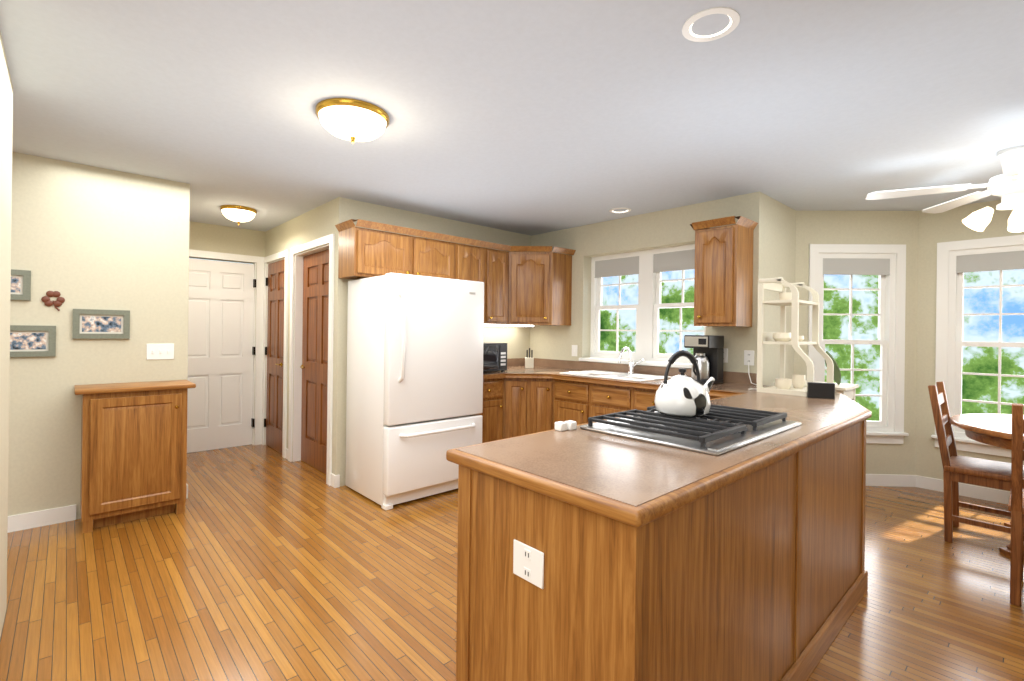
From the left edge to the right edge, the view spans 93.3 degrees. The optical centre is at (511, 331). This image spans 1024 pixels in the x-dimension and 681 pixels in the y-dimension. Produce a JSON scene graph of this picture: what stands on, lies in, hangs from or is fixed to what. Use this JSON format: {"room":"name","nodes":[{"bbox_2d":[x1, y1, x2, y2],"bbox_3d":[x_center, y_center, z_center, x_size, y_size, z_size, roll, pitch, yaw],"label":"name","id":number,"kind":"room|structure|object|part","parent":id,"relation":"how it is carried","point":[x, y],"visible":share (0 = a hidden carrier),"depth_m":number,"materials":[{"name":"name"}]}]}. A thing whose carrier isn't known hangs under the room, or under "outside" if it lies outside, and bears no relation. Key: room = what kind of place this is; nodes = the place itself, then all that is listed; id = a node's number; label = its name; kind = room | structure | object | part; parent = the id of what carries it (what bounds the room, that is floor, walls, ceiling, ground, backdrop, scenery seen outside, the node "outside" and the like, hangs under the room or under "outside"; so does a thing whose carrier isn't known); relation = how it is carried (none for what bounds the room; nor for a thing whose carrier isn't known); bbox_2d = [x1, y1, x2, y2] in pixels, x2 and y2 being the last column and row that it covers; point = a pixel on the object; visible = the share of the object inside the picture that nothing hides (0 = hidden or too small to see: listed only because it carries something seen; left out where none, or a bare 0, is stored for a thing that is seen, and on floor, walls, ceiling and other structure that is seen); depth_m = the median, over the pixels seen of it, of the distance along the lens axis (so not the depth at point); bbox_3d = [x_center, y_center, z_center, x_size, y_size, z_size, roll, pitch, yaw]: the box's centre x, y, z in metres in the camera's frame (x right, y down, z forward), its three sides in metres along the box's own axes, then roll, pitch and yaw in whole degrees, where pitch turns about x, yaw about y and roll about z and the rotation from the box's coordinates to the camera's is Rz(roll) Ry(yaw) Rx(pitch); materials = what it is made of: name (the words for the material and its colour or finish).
{"room":"kitchen","nodes":[
{"label":"kitchen","id":0,"kind":"room"},
{"bbox_2d":[0,31,12,636],"bbox_3d":[-2.011,0.080,1.813,0.120,2.390,0.990,1,0,-43],"label":"wall","id":1,"kind":"structure","parent":0,"point":[6,109],"depth_m":2.03,"materials":[{"name":"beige paint"}]},
{"bbox_2d":[8,505,75,532],"bbox_3d":[-3.903,1.201,2.353,2.650,0.100,0.012,1,0,-43],"label":"baseboard","id":2,"kind":"structure","parent":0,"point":[19,522],"depth_m":3.13,"materials":[{"name":"white paint"}]},
{"bbox_2d":[8,152,189,518],"bbox_3d":[-4.223,0.052,3.174,3.270,2.390,1.690,1,0,-43],"label":"wall","id":3,"kind":"structure","parent":0,"point":[87,237],"depth_m":3.25,"materials":[{"name":"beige paint"}]},
{"bbox_3d":[-3.156,-0.295,3.017,0.220,0.190,0.020,1,0,-43],"label":"top picture frame","id":4,"kind":"part","parent":3,"relation":"part of","materials":[{"name":"wood"}]},
{"bbox_3d":[-3.102,0.061,3.071,0.300,0.200,0.020,1,0,-43],"label":"picture frame bottom left","id":5,"kind":"part","parent":3,"relation":"part of","materials":[{"name":"wood"}]},
{"bbox_2d":[41,291,64,310],"bbox_3d":[-3.002,-0.200,3.166,0.113,0.132,0.012,1,0,-43],"label":"ornament","id":6,"kind":"object","parent":3,"relation":"attached to","point":[46,300],"visible":1,"depth_m":3.16,"materials":[{"name":"brown"}]},
{"bbox_3d":[-2.821,-0.051,3.329,0.300,0.200,0.020,1,0,-43],"label":"picture frame","id":7,"kind":"part","parent":3,"relation":"part of","materials":[{"name":"wood"}]},
{"bbox_2d":[146,344,173,359],"bbox_3d":[-2.583,0.148,3.555,0.165,0.116,0.014,1,0,-43],"label":"light switch","id":8,"kind":"object","parent":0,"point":[158,351],"depth_m":3.55,"materials":[{"name":"white plastic"}]},
{"bbox_2d":[189,221,265,417],"bbox_3d":[-3.109,0.066,5.241,0.990,2.390,0.120,1,0,-43],"label":"wall","id":9,"kind":"structure","parent":0,"point":[217,238],"depth_m":5.19,"materials":[{"name":"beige paint"}]},
{"bbox_2d":[187,249,263,452],"bbox_3d":[-3.163,0.210,5.143,0.920,2.100,0.093,1,0,-43],"label":"door","id":10,"kind":"structure","parent":9,"relation":"in","point":[225,346],"depth_m":5.21,"materials":[{"name":"white paint"}]},
{"bbox_2d":[265,231,266,404],"bbox_3d":[-2.724,0.071,5.465,0.120,2.390,0.070,1,0,-43],"label":"wall","id":11,"kind":"structure","parent":0,"point":[266,306],"depth_m":5.40,"materials":[{"name":"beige paint"}]},
{"bbox_2d":[267,200,331,461],"bbox_3d":[-2.094,0.079,4.782,0.120,2.390,1.790,1,0,-43],"label":"wall","id":12,"kind":"structure","parent":0,"point":[313,224],"depth_m":4.74,"materials":[{"name":"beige paint"}]},
{"bbox_2d":[261,250,288,457],"bbox_3d":[-2.495,0.221,5.182,0.160,2.095,0.790,1,0,-43],"label":"closet door","id":13,"kind":"structure","parent":12,"relation":"in","point":[274,365],"depth_m":5.17,"materials":[{"name":"brown wood"}]},
{"bbox_2d":[285,448,287,459],"bbox_3d":[-2.853,1.214,4.793,0.960,0.100,0.905,1,0,-43],"label":"baseboard","id":14,"kind":"structure","parent":12,"relation":"attached to","point":[286,453],"depth_m":4.83,"materials":[{"name":"white paint"}]},
{"bbox_2d":[288,234,334,485],"bbox_3d":[-1.799,0.230,4.443,0.138,2.095,1.020,1,0,-43],"label":"pantry door","id":15,"kind":"structure","parent":12,"relation":"in","point":[311,357],"depth_m":4.58,"materials":[{"name":"brown wood"}]},
{"bbox_2d":[332,200,332,233],"bbox_3d":[-1.481,0.086,4.116,0.120,2.390,0.020,1,0,-43],"label":"wall","id":16,"kind":"structure","parent":0,"point":[332,216],"depth_m":4.08,"materials":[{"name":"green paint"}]},
{"bbox_2d":[332,197,530,485],"bbox_3d":[-0.658,0.097,4.779,2.230,2.390,0.120,1,0,-43],"label":"wall","id":17,"kind":"structure","parent":0,"point":[516,340],"depth_m":4.14,"materials":[{"name":"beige paint"}]},
{"bbox_2d":[330,473,339,487],"bbox_3d":[-1.466,1.232,4.009,0.042,0.100,0.087,1,0,-43],"label":"baseboard","id":18,"kind":"structure","parent":17,"relation":"attached to","point":[334,481],"depth_m":3.98,"materials":[{"name":"white paint"}]},
{"bbox_2d":[335,219,575,326],"bbox_3d":[-0.398,-0.458,4.477,2.263,0.795,0.663,1,0,-43],"label":"upper cabinet","id":19,"kind":"object","parent":17,"relation":"attached to","point":[527,286],"visible":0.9,"depth_m":4.63,"materials":[{"name":"brown wood"}]},
{"bbox_2d":[507,358,524,366],"bbox_3d":[-0.293,0.334,5.022,1.260,0.085,0.020,1,0,-43],"label":"backsplash","id":20,"kind":"structure","parent":17,"relation":"attached to","point":[512,361],"depth_m":5.32,"materials":[{"name":"laminate"}]},
{"bbox_2d":[0,444,1023,680],"bbox_3d":[-0.909,1.314,2.903,8.600,0.050,8.720,1,0,-43],"label":"floor","id":21,"kind":"structure","parent":0,"point":[261,562],"depth_m":2.41,"materials":[{"name":"brown wood"}]},
{"bbox_2d":[74,380,195,532],"bbox_3d":[-2.571,0.815,3.308,0.635,0.905,0.398,1,0,-43],"label":"base cabinet","id":22,"kind":"object","parent":21,"relation":"on","point":[133,450],"visible":1,"depth_m":3.19,"materials":[{"name":"brown wood"}]},
{"bbox_2d":[345,273,483,509],"bbox_3d":[-0.779,0.435,3.976,0.870,1.710,0.784,1,0,-43],"label":"refrigerator","id":23,"kind":"object","parent":21,"relation":"on","point":[414,402],"visible":0.83,"depth_m":3.68,"materials":[{"name":"white metal"}]},
{"bbox_2d":[478,378,505,442],"bbox_3d":[-0.419,0.855,4.517,0.400,0.880,0.598,1,0,-43],"label":"base cabinet","id":24,"kind":"object","parent":21,"relation":"on","point":[494,390],"depth_m":4.35,"materials":[{"name":"brown wood"}]},
{"bbox_2d":[506,378,553,437],"bbox_3d":[0.167,0.862,4.846,0.908,0.880,0.908,1,0,-43],"label":"base cabinet","id":25,"kind":"object","parent":21,"relation":"on","point":[514,407],"depth_m":4.42,"materials":[{"name":"brown wood"}]},
{"bbox_2d":[483,366,553,378],"bbox_3d":[-0.207,0.397,4.477,0.650,0.040,0.940,1,0,-43],"label":"countertop","id":26,"kind":"structure","parent":25,"relation":"on","point":[509,373],"depth_m":4.39,"materials":[{"name":"brown laminate"}]},
{"bbox_2d":[483,342,506,371],"bbox_3d":[-0.355,0.241,4.566,0.490,0.270,0.406,1,0,-43],"label":"microwave","id":27,"kind":"object","parent":26,"relation":"on","point":[494,356],"visible":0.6,"depth_m":4.48,"materials":[{"name":"black plastic"}]},
{"bbox_2d":[554,379,589,428],"bbox_3d":[0.730,0.869,4.463,0.598,0.880,0.418,1,0,-43],"label":"base cabinet","id":28,"kind":"object","parent":21,"relation":"on","point":[571,398],"depth_m":4.25,"materials":[{"name":"brown wood"}]},
{"bbox_2d":[590,383,633,419],"bbox_3d":[1.014,0.873,4.155,0.598,0.880,0.419,1,0,-43],"label":"base cabinet","id":29,"kind":"object","parent":21,"relation":"on","point":[604,398],"depth_m":3.96,"materials":[{"name":"brown wood"}]},
{"bbox_2d":[634,388,656,410],"bbox_3d":[1.298,0.876,3.847,0.598,0.880,0.419,1,0,-43],"label":"base cabinet","id":30,"kind":"object","parent":21,"relation":"on","point":[643,398],"depth_m":3.72,"materials":[{"name":"brown wood"}]},
{"bbox_2d":[510,366,854,401],"bbox_3d":[1.083,0.414,4.044,0.660,0.040,3.326,1,0,-43],"label":"countertop","id":31,"kind":"structure","parent":30,"relation":"on","point":[715,388],"depth_m":3.79,"materials":[{"name":"brown laminate"}]},
{"bbox_2d":[525,348,533,367],"bbox_3d":[0.183,0.277,5.067,0.090,0.210,0.120,1,0,2],"label":"knife block","id":32,"kind":"object","parent":31,"relation":"on","point":[529,361],"visible":1,"depth_m":5.01,"materials":[{"name":"beige"}]},
{"bbox_2d":[559,347,672,381],"bbox_3d":[0.903,0.263,4.234,0.520,0.256,0.840,1,0,-43],"label":"sink","id":33,"kind":"object","parent":31,"relation":"in","point":[630,375],"visible":0.92,"depth_m":4.25,"materials":[{"name":"white ceramic"}]},
{"bbox_2d":[684,335,723,384],"bbox_3d":[1.475,0.214,3.740,0.298,0.370,0.200,1,0,-43],"label":"coffee maker","id":34,"kind":"object","parent":31,"relation":"on","point":[708,352],"visible":0.77,"depth_m":3.70,"materials":[{"name":"black plastic"}]},
{"bbox_2d":[748,362,756,389],"bbox_3d":[1.736,0.316,3.506,0.412,0.170,0.207,1,0,-43],"label":"cables","id":35,"kind":"object","parent":31,"relation":"on","point":[750,378],"visible":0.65,"depth_m":3.67,"materials":[{"name":"white plastic"}]},
{"bbox_2d":[757,277,833,396],"bbox_3d":[1.906,0.028,3.244,0.442,0.752,0.330,1,0,-43],"label":"etagere shelf","id":36,"kind":"object","parent":31,"relation":"on","point":[795,385],"visible":1,"depth_m":3.21,"materials":[{"name":"white painted wood"}]},
{"bbox_2d":[807,382,834,398],"bbox_3d":[1.863,0.356,2.917,0.140,0.095,0.024,1,0,19],"label":"tablet stand","id":37,"kind":"object","parent":31,"relation":"on","point":[820,390],"visible":0.98,"depth_m":2.91,"materials":[{"name":"black plastic"}]},
{"bbox_2d":[456,420,867,680],"bbox_3d":[1.121,0.874,2.280,2.945,0.880,0.670,1,0,-43],"label":"base cabinet","id":38,"kind":"object","parent":21,"relation":"on","point":[761,575],"visible":0.81,"depth_m":1.38,"materials":[{"name":"brown wood"}]},
{"bbox_2d":[446,390,871,526],"bbox_3d":[0.872,0.411,2.081,2.310,0.040,0.732,1,0,-43],"label":"countertop","id":39,"kind":"structure","parent":38,"relation":"on","point":[634,483],"depth_m":1.45,"materials":[{"name":"brown laminate"}]},
{"bbox_2d":[555,420,576,430],"bbox_3d":[0.209,0.367,1.882,0.089,0.032,0.044,1,0,-31],"label":"cup","id":40,"kind":"object","parent":39,"relation":"on","point":[565,425],"visible":0.52,"depth_m":1.84,"materials":[{"name":"white ceramic"}]},
{"bbox_2d":[580,404,801,455],"bbox_3d":[0.745,0.365,1.976,0.800,0.048,0.550,1,0,-43],"label":"gas cooktop","id":41,"kind":"object","parent":39,"relation":"in","point":[716,430],"visible":0.9,"depth_m":1.82,"materials":[{"name":"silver metal"}]},
{"bbox_2d":[654,350,714,416],"bbox_3d":[0.728,0.209,2.033,0.274,0.263,0.224,1,0,-43],"label":"kettle","id":42,"kind":"object","parent":41,"relation":"on","point":[681,394],"visible":1,"depth_m":1.95,"materials":[{"name":"white ceramic"}]},
{"bbox_2d":[773,381,858,400],"bbox_3d":[2.246,0.856,3.587,0.360,0.945,0.460,1,0,-43],"label":"side table","id":43,"kind":"object","parent":21,"relation":"on","point":[848,390],"visible":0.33,"depth_m":3.45,"materials":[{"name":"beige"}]},
{"bbox_2d":[825,351,840,384],"bbox_3d":[2.318,0.262,3.495,0.101,0.244,0.108,1,0,-43],"label":"decor","id":44,"kind":"object","parent":43,"relation":"on","point":[837,376],"visible":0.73,"depth_m":3.47,"materials":[{"name":"green glass"}]},
{"bbox_2d":[928,381,1023,542],"bbox_3d":[3.027,0.845,3.093,0.440,0.988,0.524,1,0,-43],"label":"dining chair","id":45,"kind":"object","parent":21,"relation":"on","point":[957,469],"visible":1,"depth_m":3.08,"materials":[{"name":"brown wood"}]},
{"bbox_2d":[950,414,1023,557],"bbox_3d":[3.404,0.967,2.875,1.200,0.759,1.200,1,0,-43],"label":"round dining table","id":46,"kind":"object","parent":21,"relation":"on","point":[993,429],"visible":0.79,"depth_m":3.00,"materials":[{"name":"brown wood"}]},
{"bbox_2d":[1008,403,1023,606],"bbox_3d":[2.706,0.841,2.325,0.524,0.988,0.440,1,0,-43],"label":"dining chair","id":47,"kind":"object","parent":21,"relation":"on","point":[1016,504],"visible":1,"depth_m":2.33,"materials":[{"name":"brown wood"}]},
{"bbox_2d":[0,0,1023,235],"bbox_3d":[-0.879,-1.131,2.903,8.600,0.060,8.720,1,0,-43],"label":"ceiling","id":48,"kind":"structure","parent":0,"point":[531,117],"depth_m":2.28,"materials":[{"name":"paint"}]},
{"bbox_2d":[220,205,256,224],"bbox_3d":[-2.502,-1.048,4.427,0.294,0.147,0.294,1,0,-43],"label":"light","id":49,"kind":"object","parent":48,"relation":"attached to","point":[238,214],"visible":1,"depth_m":4.34,"materials":[{"name":"white glass"}]},
{"bbox_2d":[315,98,388,143],"bbox_3d":[-0.806,-1.027,2.454,0.357,0.147,0.357,1,0,-43],"label":"kitchen ceiling light","id":50,"kind":"object","parent":48,"relation":"attached to","point":[352,120],"visible":1,"depth_m":2.35,"materials":[{"name":"white glass"}]},
{"bbox_2d":[682,7,739,41],"bbox_3d":[0.699,-1.084,1.706,0.190,0.018,0.190,1,0,-43],"label":"recessed light","id":51,"kind":"object","parent":48,"relation":"in","point":[731,13],"visible":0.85,"depth_m":1.69,"materials":[{"name":"white paint"}]},
{"bbox_2d":[865,146,1023,231],"bbox_3d":[2.886,-0.786,2.773,1.310,0.535,1.354,1,0,-43],"label":"ceiling fan","id":52,"kind":"object","parent":48,"relation":"hanging from","point":[1007,186],"visible":1,"depth_m":2.85,"materials":[{"name":"white painted metal"},{"name":"white plastic"},{"name":"frosted glass"}]},
{"bbox_2d":[609,208,630,212],"bbox_3d":[0.962,-1.081,4.299,0.190,0.018,0.190,1,0,-43],"label":"recessed light","id":53,"kind":"object","parent":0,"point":[612,211],"visible":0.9,"depth_m":4.29,"materials":[{"name":"white paint"}]},
{"bbox_2d":[530,191,769,385],"bbox_3d":[1.069,0.118,4.698,0.200,2.390,2.580,1,0,-43],"label":"wall","id":54,"kind":"structure","parent":0,"point":[666,228],"depth_m":4.38,"materials":[{"name":"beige paint"}]},
{"bbox_2d":[572,345,576,355],"bbox_3d":[0.643,0.198,5.000,0.014,0.116,0.075,1,0,-43],"label":"outlet","id":55,"kind":"object","parent":54,"relation":"attached to","point":[574,347],"depth_m":5.00,"materials":[{"name":"white plastic"}]},
{"bbox_2d":[579,244,705,368],"bbox_3d":[1.224,-0.230,4.517,0.247,1.070,1.330,1,0,-43],"label":"kitchen window","id":56,"kind":"structure","parent":54,"relation":"in","point":[648,267],"depth_m":4.55,"materials":[{"name":"white paint"}]},
{"bbox_2d":[534,358,756,384],"bbox_3d":[1.026,0.350,4.579,0.020,0.085,2.460,1,0,-43],"label":"backsplash","id":57,"kind":"structure","parent":54,"relation":"attached to","point":[737,377],"depth_m":4.51,"materials":[{"name":"laminate"}]},
{"bbox_2d":[690,216,757,326],"bbox_3d":[1.610,-0.435,3.707,0.353,0.790,0.390,1,0,-43],"label":"upper cabinet","id":58,"kind":"object","parent":54,"relation":"attached to","point":[723,285],"visible":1,"depth_m":3.60,"materials":[{"name":"brown wood"}]},
{"bbox_2d":[724,348,727,362],"bbox_3d":[1.689,0.192,3.870,0.008,0.115,0.075,1,0,-43],"label":"outlet","id":59,"kind":"object","parent":54,"relation":"attached to","point":[725,349],"depth_m":3.85,"materials":[{"name":"white plastic"}]},
{"bbox_2d":[744,350,753,365],"bbox_3d":[1.824,0.203,3.723,0.008,0.115,0.075,1,0,-43],"label":"outlet","id":60,"kind":"object","parent":54,"relation":"attached to","point":[748,354],"depth_m":3.72,"materials":[{"name":"white plastic"}]},
{"bbox_2d":[770,197,795,385],"bbox_3d":[2.192,0.133,4.121,0.650,2.390,0.210,1,0,-43],"label":"wall","id":61,"kind":"structure","parent":0,"point":[774,241],"depth_m":4.00,"materials":[{"name":"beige paint"}]},
{"bbox_2d":[794,211,918,486],"bbox_3d":[2.995,0.143,4.289,1.240,2.390,0.172,1,0,2],"label":"wall","id":62,"kind":"structure","parent":0,"point":[890,464],"depth_m":4.20,"materials":[{"name":"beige paint"}]},
{"bbox_2d":[808,244,908,443],"bbox_3d":[2.993,0.105,4.235,0.850,1.725,0.140,1,0,2],"label":"window bay","id":63,"kind":"object","parent":62,"relation":"attached to","point":[886,263],"visible":0.79,"depth_m":4.21,"materials":[{"name":"white paint"}]},
{"bbox_2d":[915,200,1023,503],"bbox_3d":[4.074,0.156,3.693,0.172,2.390,1.600,1,0,-43],"label":"wall","id":64,"kind":"structure","parent":0,"point":[945,226],"depth_m":4.12,"materials":[{"name":"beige paint"}]},
{"bbox_2d":[931,235,1023,456],"bbox_3d":[4.018,0.118,3.674,0.140,1.725,1.240,1,0,-43],"label":"window","id":65,"kind":"structure","parent":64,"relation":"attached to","point":[956,260],"depth_m":4.00,"materials":[{"name":"white paint"}]},
{"label":"outside","id":66,"kind":"structure","parent":0,"visible":0},
{"bbox_2d":[600,269,1023,420],"bbox_3d":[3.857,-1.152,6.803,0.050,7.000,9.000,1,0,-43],"label":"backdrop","id":67,"kind":"structure","parent":66,"point":[980,328],"depth_m":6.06,"materials":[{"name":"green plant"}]}
]}

